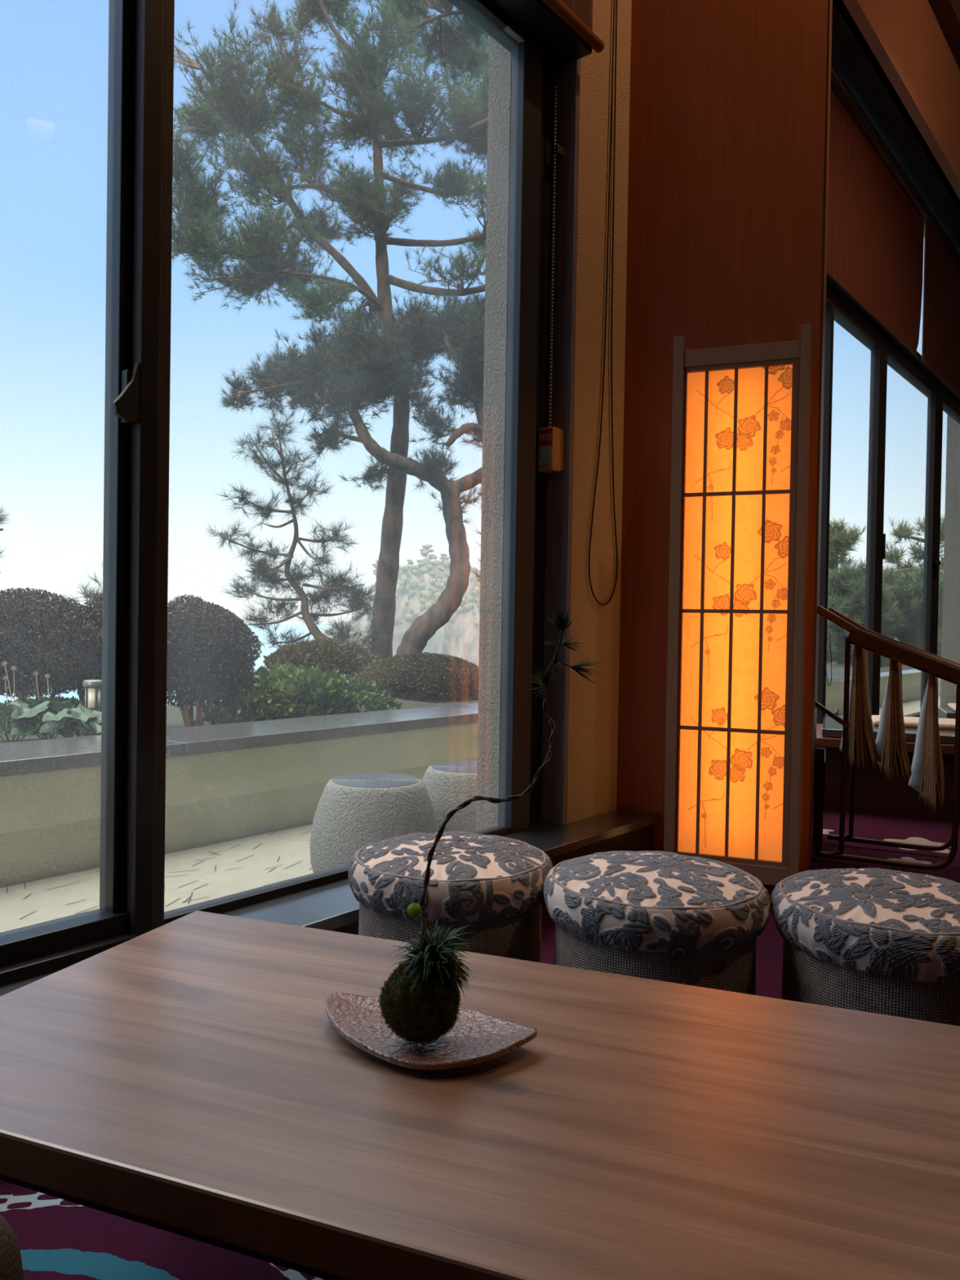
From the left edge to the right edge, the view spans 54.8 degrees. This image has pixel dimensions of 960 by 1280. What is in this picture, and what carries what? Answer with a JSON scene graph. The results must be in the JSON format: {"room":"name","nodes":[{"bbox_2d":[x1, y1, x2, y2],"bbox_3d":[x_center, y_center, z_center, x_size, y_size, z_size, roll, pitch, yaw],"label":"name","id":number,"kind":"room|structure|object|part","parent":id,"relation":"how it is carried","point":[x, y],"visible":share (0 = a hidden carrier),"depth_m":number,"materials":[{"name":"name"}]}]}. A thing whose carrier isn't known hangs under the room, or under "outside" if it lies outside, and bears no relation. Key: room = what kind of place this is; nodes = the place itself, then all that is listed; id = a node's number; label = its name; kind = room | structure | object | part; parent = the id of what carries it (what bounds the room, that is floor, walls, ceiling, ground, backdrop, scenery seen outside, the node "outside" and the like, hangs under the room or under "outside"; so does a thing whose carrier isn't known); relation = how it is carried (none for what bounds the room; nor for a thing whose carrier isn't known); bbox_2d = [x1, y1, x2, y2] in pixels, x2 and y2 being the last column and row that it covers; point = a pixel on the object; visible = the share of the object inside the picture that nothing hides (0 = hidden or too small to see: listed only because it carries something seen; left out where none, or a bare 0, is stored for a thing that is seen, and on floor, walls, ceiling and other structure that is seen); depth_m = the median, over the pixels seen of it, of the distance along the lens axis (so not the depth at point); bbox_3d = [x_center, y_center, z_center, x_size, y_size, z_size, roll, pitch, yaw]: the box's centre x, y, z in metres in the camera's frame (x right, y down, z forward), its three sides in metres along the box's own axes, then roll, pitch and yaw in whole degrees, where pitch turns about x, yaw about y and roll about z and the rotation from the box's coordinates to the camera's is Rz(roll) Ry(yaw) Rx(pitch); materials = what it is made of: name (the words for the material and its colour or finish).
{"room":"hotel lounge","nodes":[
{"label":"hotel lounge","id":0,"kind":"room"},
{"bbox_2d":[0,695,959,1279],"bbox_3d":[3.700,1.022,7.645,21.842,0.250,25.847,1,1,0],"label":"floor","id":1,"kind":"structure","parent":0,"point":[58,1238],"depth_m":2.94,"materials":[{"name":"purple carpet"}]},
{"bbox_2d":[0,1214,23,1279],"bbox_3d":[-0.646,0.699,0.678,0.430,0.460,0.440,1,1,21],"label":"upholstered seat","id":2,"kind":"object","parent":1,"relation":"on","point":[11,1262],"visible":1,"depth_m":0.78,"materials":[{"name":"brown fabric"}]},
{"bbox_2d":[0,706,431,919],"bbox_3d":[-0.682,0.652,3.964,3.515,0.451,4.794,1,1,0],"label":"needle","id":3,"kind":"object","parent":1,"relation":"on","point":[428,706],"visible":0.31,"depth_m":3.46,"materials":[{"name":"brown"}]},
{"bbox_2d":[309,773,437,873],"bbox_3d":[-0.387,0.703,3.411,0.472,0.379,0.472,1,1,0],"label":"stool","id":4,"kind":"object","parent":1,"relation":"on","point":[353,811],"visible":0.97,"depth_m":3.24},
{"bbox_2d":[422,760,477,831],"bbox_3d":[-0.042,0.703,3.771,0.472,0.379,0.472,1,1,0],"label":"stool","id":5,"kind":"object","parent":1,"relation":"on","point":[448,784],"visible":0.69,"depth_m":3.58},
{"bbox_2d":[347,831,552,962],"bbox_3d":[-0.069,0.687,2.111,0.467,0.461,0.467,1,1,-25],"label":"round stool","id":6,"kind":"object","parent":1,"relation":"on","point":[493,885],"visible":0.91,"depth_m":1.95,"materials":[{"name":"fabric"}]},
{"bbox_2d":[347,831,552,922],"bbox_3d":[-0.067,0.516,2.109,0.467,0.120,0.467,1,1,-25],"label":"cushion","id":7,"kind":"object","parent":6,"relation":"on","point":[475,877],"depth_m":1.95,"materials":[{"name":"fabric"}]},
{"bbox_2d":[0,665,941,888],"bbox_3d":[2.314,0.784,8.671,0.517,0.748,31.196,2,1,39],"label":"wall","id":8,"kind":"structure","parent":1,"relation":"on","point":[248,779],"depth_m":4.04,"materials":[{"name":"stone"}]},
{"bbox_2d":[0,910,959,1279],"bbox_3d":[0.121,0.721,1.069,1.620,0.430,0.676,1,1,21],"label":"table","id":9,"kind":"object","parent":1,"relation":"on","point":[190,1076],"visible":1,"depth_m":0.97,"materials":[{"name":"brown wood"}]},
{"bbox_2d":[324,991,537,1070],"bbox_3d":[-0.066,0.485,1.149,0.272,0.025,0.179,1,1,0],"label":"wooden plate","id":10,"kind":"object","parent":9,"relation":"on","point":[477,1037],"visible":0.66,"depth_m":1.13,"materials":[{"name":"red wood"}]},
{"bbox_2d":[377,608,602,1045],"bbox_3d":[0.014,0.225,1.129,0.275,0.538,0.116,1,1,0],"label":"plant","id":11,"kind":"object","parent":10,"relation":"on","point":[420,1002],"visible":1,"depth_m":1.11,"materials":[{"name":"green plant"}]},
{"bbox_2d":[543,850,770,995],"bbox_3d":[0.364,0.696,1.949,0.466,0.461,0.466,1,1,-23],"label":"round stool","id":12,"kind":"object","parent":1,"relation":"on","point":[656,915],"visible":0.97,"depth_m":1.78,"materials":[{"name":"fabric"}]},
{"bbox_2d":[663,323,811,885],"bbox_3d":[0.928,-0.085,3.342,0.462,2.000,0.196,1,1,21],"label":"lantern","id":13,"kind":"object","parent":1,"relation":"on","point":[740,418],"visible":0.99,"depth_m":3.27,"materials":[{"name":"orange paper"}]},
{"bbox_3d":[0.701,-0.089,3.343,0.037,2.000,0.036,1,1,21],"label":"post","id":14,"kind":"part","parent":13,"relation":"part of","materials":[{"name":"brown wood"}]},
{"bbox_3d":[0.919,-1.002,3.254,0.395,0.060,0.028,1,1,21],"label":"rail","id":15,"kind":"part","parent":13,"relation":"part of","materials":[{"name":"brown wood"}]},
{"bbox_3d":[0.889,0.818,3.281,0.395,0.065,0.028,1,1,21],"label":"rail","id":16,"kind":"part","parent":13,"relation":"part of","materials":[{"name":"brown wood"}]},
{"bbox_3d":[1.101,-0.080,3.190,0.030,2.000,0.036,1,1,21],"label":"post","id":17,"kind":"part","parent":13,"relation":"part of","materials":[{"name":"brown wood"}]},
{"bbox_3d":[1.159,-0.081,3.339,0.030,2.000,0.036,1,1,21],"label":"post","id":18,"kind":"part","parent":13,"relation":"part of","materials":[{"name":"brown wood"}]},
{"bbox_2d":[770,867,959,1026],"bbox_3d":[0.814,0.706,1.827,0.467,0.461,0.467,1,1,21],"label":"round stool","id":19,"kind":"object","parent":1,"relation":"on","point":[877,940],"visible":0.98,"depth_m":1.68,"materials":[{"name":"fabric"}]},
{"bbox_2d":[813,605,959,870],"bbox_3d":[1.805,0.384,3.822,0.773,1.041,0.416,1,1,28],"label":"rack","id":20,"kind":"object","parent":1,"relation":"on","point":[933,664],"visible":0.98,"depth_m":3.77,"materials":[{"name":"brown wood"}]},
{"bbox_3d":[1.453,0.443,3.808,0.116,0.911,0.021,1,1,28],"label":"tube leg","id":21,"kind":"part","parent":20,"relation":"part of","materials":[{"name":"brown metal"}]},
{"bbox_3d":[1.465,-0.081,3.799,0.171,0.120,0.030,1,1,28],"label":"rail","id":22,"kind":"part","parent":20,"relation":"part of","materials":[{"name":"brown wood"}]},
{"bbox_3d":[1.621,0.441,4.127,0.116,0.911,0.021,1,1,28],"label":"tube leg","id":23,"kind":"part","parent":20,"relation":"part of","materials":[{"name":"brown metal"}]},
{"bbox_3d":[1.632,-0.083,4.117,0.171,0.120,0.030,1,1,28],"label":"rail","id":24,"kind":"part","parent":20,"relation":"part of","materials":[{"name":"brown wood"}]},
{"bbox_2d":[839,645,878,773],"bbox_3d":[1.612,0.260,3.944,0.173,0.560,0.390,1,1,28],"label":"newspaper","id":25,"kind":"object","parent":20,"relation":"hanging from","point":[861,740],"visible":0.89,"depth_m":3.78,"materials":[{"name":"brown paper"}]},
{"bbox_3d":[1.633,0.538,3.714,0.525,0.733,0.023,1,1,28],"label":"tube leg","id":26,"kind":"part","parent":20,"relation":"part of","materials":[{"name":"brown metal"}]},
{"bbox_2d":[875,659,911,786],"bbox_3d":[1.727,0.316,3.884,0.166,0.535,0.390,1,1,28],"label":"newspaper","id":27,"kind":"object","parent":20,"relation":"hanging from","point":[891,740],"visible":0.92,"depth_m":3.72,"materials":[{"name":"brown paper"}]},
{"bbox_3d":[1.801,0.535,4.033,0.525,0.733,0.023,1,1,28],"label":"tube leg","id":28,"kind":"part","parent":20,"relation":"part of","materials":[{"name":"brown metal"}]},
{"bbox_3d":[1.784,0.105,3.632,0.646,0.299,0.050,1,1,28],"label":"rail","id":29,"kind":"part","parent":20,"relation":"part of","materials":[{"name":"brown wood"}]},
{"bbox_3d":[1.951,0.103,3.950,0.646,0.299,0.050,1,1,28],"label":"rail","id":30,"kind":"part","parent":20,"relation":"part of","materials":[{"name":"brown wood"}]},
{"bbox_2d":[907,674,944,813],"bbox_3d":[1.844,0.396,3.822,0.143,0.569,0.390,1,1,28],"label":"newspaper","id":31,"kind":"object","parent":20,"relation":"hanging from","point":[927,758],"visible":0.94,"depth_m":3.66,"materials":[{"name":"grey paper"}]},
{"bbox_2d":[816,716,959,822],"bbox_3d":[3.422,0.717,4.649,3.300,0.440,0.790,1,1,21],"label":"wall","id":32,"kind":"structure","parent":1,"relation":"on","point":[873,794],"depth_m":4.82,"materials":[{"name":"wood"}]},
{"bbox_3d":[3.425,0.517,4.646,3.200,0.040,0.750,1,1,21],"label":"seat","id":33,"kind":"part","parent":32,"relation":"part of","materials":[{"name":"wood"}]},
{"bbox_2d":[871,715,955,729],"bbox_3d":[2.683,0.464,5.053,1.000,0.030,0.380,1,1,21],"label":"seat pad","id":34,"kind":"object","parent":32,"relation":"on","point":[909,722],"visible":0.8,"depth_m":5.04,"materials":[{"name":"beige fabric"}]},
{"bbox_2d":[937,706,955,718],"bbox_3d":[3.957,0.698,5.489,2.200,0.470,0.500,1,1,21],"label":"window bench","id":35,"kind":"object","parent":1,"relation":"on","point":[943,712],"visible":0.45,"depth_m":5.79,"materials":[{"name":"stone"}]},
{"bbox_2d":[947,702,955,711],"bbox_3d":[3.401,0.436,5.699,0.900,0.030,0.400,1,1,21],"label":"seat pad","id":36,"kind":"object","parent":35,"relation":"on","point":[952,705],"visible":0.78,"depth_m":5.87,"materials":[{"name":"beige fabric"}]},
{"bbox_2d":[940,413,959,706],"bbox_3d":[5.089,-2.113,9.750,0.180,6.000,0.650,2,1,39],"label":"pillar","id":37,"kind":"structure","parent":1,"relation":"on","point":[950,651],"depth_m":9.52,"materials":[{"name":"grey paint"}]},
{"bbox_2d":[475,35,511,831],"bbox_3d":[0.622,-2.425,3.975,0.100,6.790,1.750,2,1,39],"label":"pier","id":38,"kind":"object","parent":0,"point":[500,77],"depth_m":3.31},
{"bbox_2d":[541,0,631,825],"bbox_3d":[0.707,-1.772,3.905,0.148,4.890,1.355,2,1,39],"label":"wall","id":39,"kind":"structure","parent":0,"point":[593,708],"depth_m":3.45,"materials":[{"name":"paint"}]},
{"bbox_2d":[537,426,564,473],"bbox_3d":[0.255,-0.686,3.352,0.066,0.155,0.070,2,1,39],"label":"vent box","id":40,"kind":"object","parent":39,"relation":"attached to","point":[550,442],"visible":1,"depth_m":3.33,"materials":[{"name":"brown plastic"}]},
{"bbox_3d":[0.273,-0.688,3.374,0.066,0.144,0.014,2,1,39],"label":"plate","id":41,"kind":"part","parent":40,"relation":"part of","materials":[{"name":"brown plastic"}]},
{"bbox_2d":[553,144,564,158],"bbox_3d":[0.285,-1.766,3.346,0.023,0.030,0.045,2,1,39],"label":"clip","id":42,"kind":"object","parent":39,"relation":"attached to","point":[559,150],"visible":1,"depth_m":3.33,"materials":[{"name":"gold metal"}]},
{"bbox_2d":[541,0,604,53],"bbox_3d":[-0.549,-2.941,2.046,0.040,1.700,3.175,2,1,39],"label":"blind","id":43,"kind":"object","parent":39,"relation":"attached to","point":[577,15],"visible":1,"depth_m":3.18,"materials":[{"name":"brown wood"}]},
{"bbox_2d":[549,86,556,426],"bbox_3d":[0.263,-1.379,3.338,0.007,1.223,0.008,2,1,38],"label":"chain","id":44,"kind":"object","parent":43,"relation":"hanging from","point":[555,106],"visible":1,"depth_m":3.33,"materials":[{"name":"black metal"}]},
{"bbox_2d":[588,0,617,605],"bbox_3d":[0.491,-1.464,3.521,0.006,2.663,0.212,2,1,38],"label":"blind cord","id":45,"kind":"object","parent":39,"relation":"hanging from","point":[615,48],"visible":1,"depth_m":3.52,"materials":[{"name":"brown fabric"}]},
{"bbox_2d":[616,0,832,872],"bbox_3d":[1.081,-1.652,3.963,1.032,5.120,1.157,1,1,0],"label":"wall pillar","id":46,"kind":"structure","parent":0,"point":[730,102],"depth_m":3.54,"materials":[{"name":"brown wood"}]},
{"bbox_2d":[832,0,959,207],"bbox_3d":[4.945,-3.699,8.615,0.101,0.760,11.600,2,1,39],"label":"ceiling","id":47,"kind":"structure","parent":0,"point":[906,38],"depth_m":5.79,"materials":[{"name":"paint"}]},
{"bbox_2d":[826,62,931,355],"bbox_3d":[2.374,-2.728,5.816,0.089,1.149,3.315,2,1,39],"label":"blind","id":48,"kind":"object","parent":47,"relation":"attached to","point":[877,215],"visible":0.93,"depth_m":6.07,"materials":[{"name":"brown fabric"}]},
{"bbox_2d":[831,0,959,253],"bbox_3d":[4.830,-3.382,8.707,0.262,0.120,11.600,2,1,39],"label":"beam","id":49,"kind":"structure","parent":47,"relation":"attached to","point":[852,64],"depth_m":5.90,"materials":[{"name":"black wood"}]},
{"bbox_2d":[928,0,959,70],"bbox_3d":[4.968,-4.148,8.595,0.180,0.140,11.600,2,1,39],"label":"crown molding","id":50,"kind":"structure","parent":47,"relation":"attached to","point":[944,14],"depth_m":6.16,"materials":[{"name":"brown wood"}]},
{"bbox_2d":[949,0,959,23],"bbox_3d":[5.962,-4.209,4.095,17.492,0.150,18.905,1,1,0],"label":"ceiling","id":51,"kind":"structure","parent":0,"point":[955,3],"depth_m":6.16,"materials":[{"name":"beige wood"}]},
{"bbox_3d":[2.866,-3.827,6.563,0.200,0.790,17.400,2,1,39],"label":"wall","id":52,"kind":"structure","parent":0,"visible":0},
{"bbox_2d":[0,0,592,985],"bbox_3d":[-0.639,-1.374,2.181,0.210,4.100,3.030,2,1,39],"label":"window","id":53,"kind":"structure","parent":52,"relation":"in","point":[140,77],"depth_m":2.07,"materials":[{"name":"black metal"}]},
{"bbox_3d":[-1.171,-0.688,1.566,0.115,2.730,1.263,2,1,39],"label":"sash","id":54,"kind":"part","parent":53,"relation":"part of","materials":[{"name":"black metal"}]},
{"bbox_3d":[-0.778,-0.543,2.029,0.040,0.134,0.068,2,1,39],"label":"handle","id":55,"kind":"part","parent":53,"relation":"part of","materials":[{"name":"black metal"}]},
{"bbox_3d":[-0.636,-0.769,2.199,0.200,2.890,3.000,2,1,39],"label":"frame","id":56,"kind":"part","parent":53,"relation":"part of","materials":[{"name":"black metal"}]},
{"bbox_3d":[0.115,-2.053,3.139,0.022,0.006,0.090,2,1,39],"label":"latch plate","id":57,"kind":"part","parent":53,"relation":"part of","materials":[{"name":"grey metal"}]},
{"bbox_2d":[816,273,959,750],"bbox_3d":[4.689,-1.387,8.919,0.144,4.100,11.450,2,1,39],"label":"window","id":58,"kind":"structure","parent":52,"relation":"in","point":[886,349],"depth_m":6.56,"materials":[{"name":"black"}]},
{"bbox_2d":[921,211,959,395],"bbox_3d":[4.515,-2.733,8.502,0.089,1.149,3.515,2,1,39],"label":"blind","id":59,"kind":"object","parent":58,"relation":"attached to","point":[940,346],"visible":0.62,"depth_m":7.55,"materials":[{"name":"brown fabric"}]},
{"label":"outside","id":60,"kind":"structure","parent":0,"visible":0},
{"bbox_2d":[0,662,881,743],"bbox_3d":[-7.780,7.524,15.966,24.140,14.732,56.000,2,1,39],"label":"ground","id":61,"kind":"structure","parent":60,"point":[174,716],"depth_m":6.50,"materials":[{"name":"soil"}]},
{"bbox_2d":[3,676,7,739],"bbox_3d":[-2.209,0.327,4.306,0.024,0.323,0.024,1,1,0],"label":"dried flower","id":62,"kind":"object","parent":61,"relation":"on","point":[4,677],"visible":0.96,"depth_m":4.30,"materials":[{"name":"beige plant"}]},
{"bbox_2d":[0,502,13,573],"bbox_3d":[-4.663,-0.820,8.518,0.962,2.657,0.769,1,1,0],"label":"pine","id":63,"kind":"object","parent":61,"relation":"on","point":[2,515],"visible":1,"depth_m":8.47,"materials":[{"name":"green plant"}]},
{"bbox_2d":[2,662,16,738],"bbox_3d":[-2.190,0.293,4.305,0.073,0.393,0.028,1,1,0],"label":"dried flower","id":64,"kind":"object","parent":61,"relation":"on","point":[5,664],"visible":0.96,"depth_m":4.30,"materials":[{"name":"beige plant"}]},
{"bbox_2d":[9,665,17,739],"bbox_3d":[-2.171,0.304,4.306,0.032,0.372,0.028,1,1,0],"label":"dried flower","id":65,"kind":"object","parent":61,"relation":"on","point":[13,668],"visible":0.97,"depth_m":4.30,"materials":[{"name":"beige plant"}]},
{"bbox_2d":[0,698,45,742],"bbox_3d":[-2.112,0.380,4.184,0.364,0.230,0.252,1,1,0],"label":"plant","id":66,"kind":"object","parent":61,"relation":"on","point":[22,707],"visible":0.51,"depth_m":4.15,"materials":[{"name":"green plant"}]},
{"bbox_2d":[32,671,39,738],"bbox_3d":[-2.063,0.317,4.306,0.035,0.349,0.028,1,1,0],"label":"dried flower","id":67,"kind":"object","parent":61,"relation":"on","point":[35,673],"visible":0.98,"depth_m":4.30,"materials":[{"name":"beige plant"}]},
{"bbox_2d":[0,694,84,734],"bbox_3d":[-2.253,0.441,4.898,0.817,0.311,0.666,1,1,0],"label":"shrub","id":68,"kind":"object","parent":61,"relation":"on","point":[73,701],"visible":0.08,"depth_m":4.83,"materials":[{"name":"green plant"}]},
{"bbox_2d":[8,697,77,739],"bbox_3d":[-1.953,0.377,4.193,0.327,0.239,0.317,1,1,0],"label":"plant","id":69,"kind":"object","parent":61,"relation":"on","point":[41,706],"visible":0.67,"depth_m":4.16,"materials":[{"name":"green plant"}]},
{"bbox_2d":[44,674,49,737],"bbox_3d":[-2.013,0.323,4.306,0.028,0.340,0.028,1,1,0],"label":"dried flower","id":70,"kind":"object","parent":61,"relation":"on","point":[46,675],"visible":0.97,"depth_m":4.30,"materials":[{"name":"beige plant"}]},
{"bbox_2d":[0,586,102,701],"bbox_3d":[-2.458,0.148,5.001,0.958,0.873,0.812,1,1,0],"label":"clipped shrub","id":71,"kind":"object","parent":61,"relation":"on","point":[33,614],"visible":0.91,"depth_m":4.82,"materials":[{"name":"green plant"}]},
{"bbox_3d":[-2.458,0.287,4.922,0.069,0.594,0.277,1,1,4],"label":"stem","id":72,"kind":"part","parent":71,"relation":"part of","materials":[{"name":"brown wood"}]},
{"bbox_3d":[-2.429,0.287,4.976,0.160,0.592,0.036,1,1,-10],"label":"stem","id":73,"kind":"part","parent":71,"relation":"part of","materials":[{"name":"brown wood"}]},
{"bbox_2d":[37,704,101,737],"bbox_3d":[-1.796,0.396,4.137,0.314,0.208,0.270,1,1,0],"label":"plant","id":74,"kind":"object","parent":61,"relation":"on","point":[82,716],"visible":0.86,"depth_m":4.09,"materials":[{"name":"green plant"}]},
{"bbox_2d":[62,560,102,602],"bbox_3d":[-2.662,-0.019,6.588,0.689,1.146,0.477,1,1,0],"label":"young pine","id":75,"kind":"object","parent":61,"relation":"on","point":[91,594],"visible":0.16,"depth_m":6.63,"materials":[{"name":"green plant"}]},
{"bbox_2d":[76,704,102,734],"bbox_3d":[-1.680,0.390,4.265,0.265,0.221,0.339,1,1,0],"label":"plant","id":76,"kind":"object","parent":61,"relation":"on","point":[98,719],"visible":0.06,"depth_m":4.16,"materials":[{"name":"green plant"}]},
{"bbox_2d":[82,679,102,735],"bbox_3d":[-1.864,0.352,4.456,0.092,0.320,0.092,1,1,0],"label":"bollard lamp","id":77,"kind":"object","parent":61,"relation":"on","point":[93,687],"visible":0.56,"depth_m":4.42,"materials":[{"name":"metal"}]},
{"bbox_2d":[84,687,100,711],"bbox_3d":[-1.863,0.287,4.455,0.068,0.119,0.068,1,1,0],"label":"diffuser","id":78,"kind":"object","parent":77,"relation":"attached to","point":[92,695],"depth_m":4.42,"materials":[{"name":"white glass"}]},
{"bbox_2d":[38,595,176,699],"bbox_3d":[-2.075,0.169,5.202,0.710,0.838,0.594,1,1,0],"label":"clipped shrub","id":79,"kind":"object","parent":61,"relation":"on","point":[97,608],"visible":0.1,"depth_m":5.06,"materials":[{"name":"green plant"}]},
{"bbox_3d":[-2.148,0.305,5.174,0.109,0.565,0.195,1,1,13],"label":"stem","id":80,"kind":"part","parent":79,"relation":"part of","materials":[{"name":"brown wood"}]},
{"bbox_2d":[166,594,262,727],"bbox_3d":[-1.676,0.157,5.506,0.753,0.865,0.612,1,1,0],"label":"clipped shrub","id":81,"kind":"object","parent":61,"relation":"on","point":[203,669],"visible":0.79,"depth_m":5.37,"materials":[{"name":"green plant"}]},
{"bbox_3d":[-1.807,0.309,5.506,0.197,0.550,0.086,0,1,-36],"label":"stem","id":82,"kind":"part","parent":81,"relation":"part of","materials":[{"name":"brown wood"}]},
{"bbox_3d":[-1.716,0.310,5.471,0.075,0.548,0.083,1,1,0],"label":"stem","id":83,"kind":"part","parent":81,"relation":"part of","materials":[{"name":"plant"}]},
{"bbox_3d":[-1.713,0.311,5.462,0.120,0.553,0.260,1,1,-11],"label":"stem","id":84,"kind":"part","parent":81,"relation":"part of","materials":[{"name":"brown wood"}]},
{"bbox_3d":[-1.672,0.311,5.387,0.058,0.546,0.129,1,1,23],"label":"stem","id":85,"kind":"part","parent":81,"relation":"part of","materials":[{"name":"brown wood"}]},
{"bbox_3d":[-1.732,0.311,5.584,0.067,0.552,0.185,1,1,0],"label":"stem","id":86,"kind":"part","parent":81,"relation":"part of","materials":[{"name":"brown wood"}]},
{"bbox_3d":[-1.676,0.309,5.589,0.072,0.549,0.171,1,1,-14],"label":"stem","id":87,"kind":"part","parent":81,"relation":"part of","materials":[{"name":"brown wood"}]},
{"bbox_3d":[-1.605,0.311,5.568,0.119,0.549,0.067,0,1,-37],"label":"stem","id":88,"kind":"part","parent":81,"relation":"part of","materials":[{"name":"plant"}]},
{"bbox_2d":[193,660,403,724],"bbox_3d":[-1.114,0.363,5.763,1.330,0.478,0.792,1,1,0],"label":"leafy shrub","id":89,"kind":"object","parent":61,"relation":"on","point":[310,691],"visible":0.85,"depth_m":5.54,"materials":[{"name":"green plant"}]},
{"bbox_2d":[203,399,395,674],"bbox_3d":[-1.573,-0.471,8.020,1.749,3.178,1.045,1,1,0],"label":"pine","id":90,"kind":"object","parent":61,"relation":"on","point":[335,584],"visible":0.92,"depth_m":7.96,"materials":[{"name":"green plant"}]},
{"bbox_2d":[262,638,380,677],"bbox_3d":[-1.259,0.278,7.406,0.967,0.586,0.775,1,1,0],"label":"shrub","id":91,"kind":"object","parent":61,"relation":"on","point":[345,657],"visible":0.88,"depth_m":7.17,"materials":[{"name":"green plant"}]},
{"bbox_2d":[171,0,488,658],"bbox_3d":[-1.819,-3.495,10.369,5.497,9.525,3.086,1,1,0],"label":"pine","id":92,"kind":"object","parent":61,"relation":"on","point":[224,107],"visible":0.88,"depth_m":10.02,"materials":[{"name":"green plant"}]},
{"bbox_2d":[216,283,484,655],"bbox_3d":[-0.996,-1.393,9.590,3.856,5.136,2.014,1,1,0],"label":"pine","id":93,"kind":"object","parent":61,"relation":"on","point":[370,366],"visible":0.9,"depth_m":9.28,"materials":[{"name":"green plant"}]},
{"bbox_2d":[355,652,479,702],"bbox_3d":[-0.436,0.344,7.205,1.220,0.510,0.969,1,1,0],"label":"clipped shrub","id":94,"kind":"object","parent":61,"relation":"on","point":[416,674],"visible":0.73,"depth_m":6.92,"materials":[{"name":"green plant"}]},
{"bbox_2d":[471,524,480,581],"bbox_3d":[0.361,0.042,9.030,0.985,2.545,0.637,1,1,0],"label":"pine bough","id":95,"kind":"object","parent":61,"relation":"on","point":[478,531],"visible":0.02,"depth_m":8.90,"materials":[{"name":"green plant"}]},
{"bbox_2d":[826,516,866,663],"bbox_3d":[7.111,-0.793,18.979,2.371,3.586,2.285,1,1,0],"label":"pine","id":96,"kind":"object","parent":61,"relation":"on","point":[839,536],"visible":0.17,"depth_m":18.47,"materials":[{"name":"green plant"}]},
{"bbox_2d":[826,556,908,666],"bbox_3d":[6.577,-0.335,15.929,2.179,2.358,2.072,1,1,0],"label":"pine","id":97,"kind":"object","parent":61,"relation":"on","point":[845,587],"visible":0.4,"depth_m":15.53,"materials":[{"name":"green plant"}]},
{"bbox_2d":[882,512,945,635],"bbox_3d":[8.757,-0.774,18.035,2.136,3.491,1.648,1,1,0],"label":"pine","id":98,"kind":"object","parent":61,"relation":"on","point":[905,532],"visible":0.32,"depth_m":18.14,"materials":[{"name":"green plant"}]},
{"bbox_2d":[885,562,943,665],"bbox_3d":[7.696,-0.275,16.566,2.037,2.297,2.060,1,1,0],"label":"pine","id":99,"kind":"object","parent":61,"relation":"on","point":[910,591],"visible":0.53,"depth_m":16.22,"materials":[{"name":"green plant"}]},
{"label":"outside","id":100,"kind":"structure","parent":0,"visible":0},
{"bbox_2d":[0,622,896,733],"bbox_3d":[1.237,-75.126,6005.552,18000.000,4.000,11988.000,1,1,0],"label":"sea","id":101,"kind":"structure","parent":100,"point":[259,662],"depth_m":770.98,"materials":[{"name":"liquid"}]},
{"bbox_2d":[311,556,479,667],"bbox_3d":[-0.120,-8.735,306.910,113.062,34.155,71.576,1,1,0],"label":"trees","id":102,"kind":"object","parent":101,"relation":"on","point":[420,586],"visible":0.23,"depth_m":278.48,"materials":[{"name":"green plant"}]},
{"bbox_2d":[371,560,377,576],"bbox_3d":[-32.616,-20.782,300.332,5.041,10.362,5.265,1,1,0],"label":"pine","id":103,"kind":"object","parent":102,"relation":"on","point":[375,565],"visible":0.31,"depth_m":298.62,"materials":[{"name":"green plant"}]},
{"bbox_2d":[406,559,413,564],"bbox_3d":[-23.198,-21.983,300.134,4.468,8.258,3.956,1,1,0],"label":"pine","id":104,"kind":"object","parent":102,"relation":"on","point":[410,562],"visible":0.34,"depth_m":298.91,"materials":[{"name":"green plant"}]},
{"bbox_2d":[416,544,437,562],"bbox_3d":[-17.069,-24.858,299.709,6.539,12.166,6.476,1,1,0],"label":"pine","id":105,"kind":"object","parent":102,"relation":"on","point":[425,550],"visible":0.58,"depth_m":298.40,"materials":[{"name":"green plant"}]},
{"bbox_2d":[439,553,449,565],"bbox_3d":[-11.759,-23.403,299.766,4.831,9.249,3.443,1,1,0],"label":"pine","id":106,"kind":"object","parent":102,"relation":"on","point":[444,557],"visible":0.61,"depth_m":298.69,"materials":[{"name":"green plant"}]},
{"bbox_3d":[2.748,0.941,6.666,0.100,0.510,17.400,2,1,39],"label":"wall","id":107,"kind":"structure","parent":0,"visible":0},
{"bbox_2d":[332,768,825,934],"bbox_3d":[2.877,0.802,6.562,0.225,0.195,17.400,2,1,39],"label":"trim","id":108,"kind":"structure","parent":107,"relation":"attached to","point":[642,839],"depth_m":3.39,"materials":[{"name":"brown wood"}]},
{"bbox_2d":[0,750,825,996],"bbox_3d":[2.881,0.687,6.559,0.270,0.035,17.400,2,1,39],"label":"window ledge","id":109,"kind":"object","parent":108,"relation":"on","point":[333,905],"depth_m":2.48,"materials":[{"name":"black stone"}]}
]}

